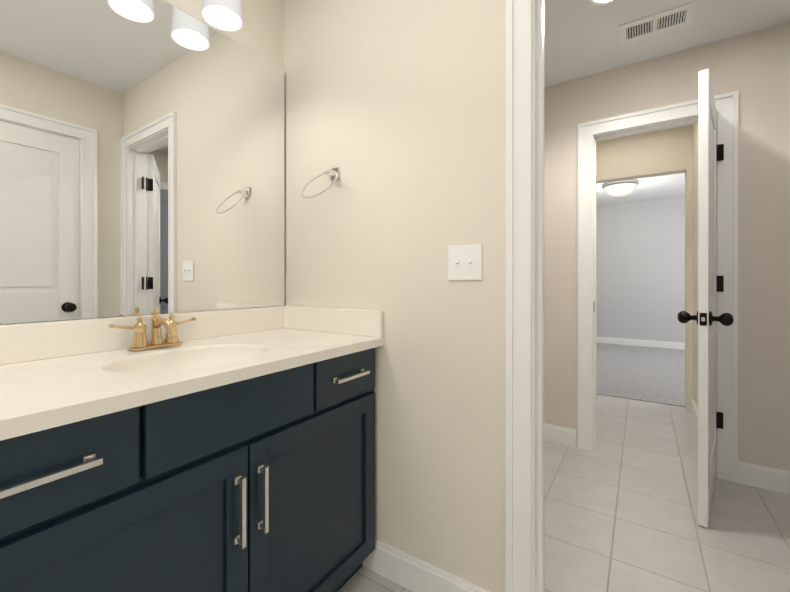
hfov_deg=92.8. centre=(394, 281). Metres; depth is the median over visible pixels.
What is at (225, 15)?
sconce
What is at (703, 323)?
door latch plate
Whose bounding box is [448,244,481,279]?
switch plate
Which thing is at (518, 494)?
door frame
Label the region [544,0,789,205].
ceiling
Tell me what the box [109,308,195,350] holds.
faucet
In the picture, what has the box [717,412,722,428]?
hinge plate
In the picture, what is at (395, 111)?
wall
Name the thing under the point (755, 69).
wall
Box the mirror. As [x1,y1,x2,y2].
[0,0,284,323]
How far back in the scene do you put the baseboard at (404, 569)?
1.33 m
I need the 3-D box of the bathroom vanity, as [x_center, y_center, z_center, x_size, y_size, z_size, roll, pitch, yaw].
[-0.581,0.603,1.093,0.557,0.988,1.129,0,0,33]
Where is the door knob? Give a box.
[677,311,733,325]
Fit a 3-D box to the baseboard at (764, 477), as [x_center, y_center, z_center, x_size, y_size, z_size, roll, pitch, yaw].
[2.298,1.039,1.773,1.025,0.115,0.014,0,0,33]
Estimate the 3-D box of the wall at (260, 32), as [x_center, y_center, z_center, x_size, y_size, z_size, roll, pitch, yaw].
[-0.830,-0.123,1.332,0.120,2.440,4.415,0,0,33]
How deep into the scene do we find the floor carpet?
4.46 m
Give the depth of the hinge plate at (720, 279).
2.08 m
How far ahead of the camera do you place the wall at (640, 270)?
6.33 m
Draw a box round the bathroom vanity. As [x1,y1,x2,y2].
[0,306,383,591]
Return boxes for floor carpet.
[597,343,684,406]
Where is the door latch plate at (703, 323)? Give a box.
[700,313,706,325]
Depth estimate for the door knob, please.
1.69 m
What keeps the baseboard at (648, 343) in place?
attached to the wall at (640, 270)
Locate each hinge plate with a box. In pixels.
[717,144,723,160]
[717,276,723,291]
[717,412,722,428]
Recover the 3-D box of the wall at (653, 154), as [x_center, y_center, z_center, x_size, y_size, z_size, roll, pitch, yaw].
[3.112,-0.125,2.854,3.050,2.440,0.120,0,0,33]
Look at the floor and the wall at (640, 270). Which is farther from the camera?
the wall at (640, 270)
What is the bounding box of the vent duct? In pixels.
[626,10,686,38]
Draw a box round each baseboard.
[363,539,489,591]
[544,423,575,446]
[597,337,684,349]
[691,398,697,428]
[738,461,789,494]
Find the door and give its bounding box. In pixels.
[698,69,716,527]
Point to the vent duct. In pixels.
(657, 26)
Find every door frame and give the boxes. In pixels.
[505,0,543,591]
[577,91,737,483]
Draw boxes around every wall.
[0,0,283,324]
[284,0,505,591]
[544,22,789,470]
[597,124,692,410]
[597,197,684,342]
[693,124,697,407]
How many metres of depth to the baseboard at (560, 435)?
2.54 m
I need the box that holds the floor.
[338,394,789,591]
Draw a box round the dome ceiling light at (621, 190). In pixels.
[604,183,636,196]
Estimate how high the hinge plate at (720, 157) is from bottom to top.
0.089 m
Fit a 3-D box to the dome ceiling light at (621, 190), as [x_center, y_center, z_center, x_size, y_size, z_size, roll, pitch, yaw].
[3.099,-1.241,5.180,0.400,0.131,0.400,0,0,33]
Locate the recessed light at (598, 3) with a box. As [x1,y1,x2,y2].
[586,0,618,6]
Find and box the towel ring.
[301,167,339,198]
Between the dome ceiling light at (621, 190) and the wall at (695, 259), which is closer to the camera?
the wall at (695, 259)
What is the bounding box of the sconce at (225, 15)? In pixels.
[202,0,242,30]
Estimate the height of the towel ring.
0.150 m
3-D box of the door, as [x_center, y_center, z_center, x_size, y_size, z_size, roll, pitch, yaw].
[1.586,0.073,1.892,0.048,2.030,0.614,0,0,43]
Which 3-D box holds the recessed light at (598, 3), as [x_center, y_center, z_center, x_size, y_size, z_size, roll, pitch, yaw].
[0.987,-1.338,1.734,0.190,0.010,0.190,0,0,33]
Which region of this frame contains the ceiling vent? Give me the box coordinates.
[619,1,694,44]
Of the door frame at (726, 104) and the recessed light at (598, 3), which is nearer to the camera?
the recessed light at (598, 3)
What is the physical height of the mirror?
1.059 m
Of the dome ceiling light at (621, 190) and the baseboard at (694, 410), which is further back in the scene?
the dome ceiling light at (621, 190)
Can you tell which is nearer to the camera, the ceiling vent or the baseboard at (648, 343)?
the ceiling vent

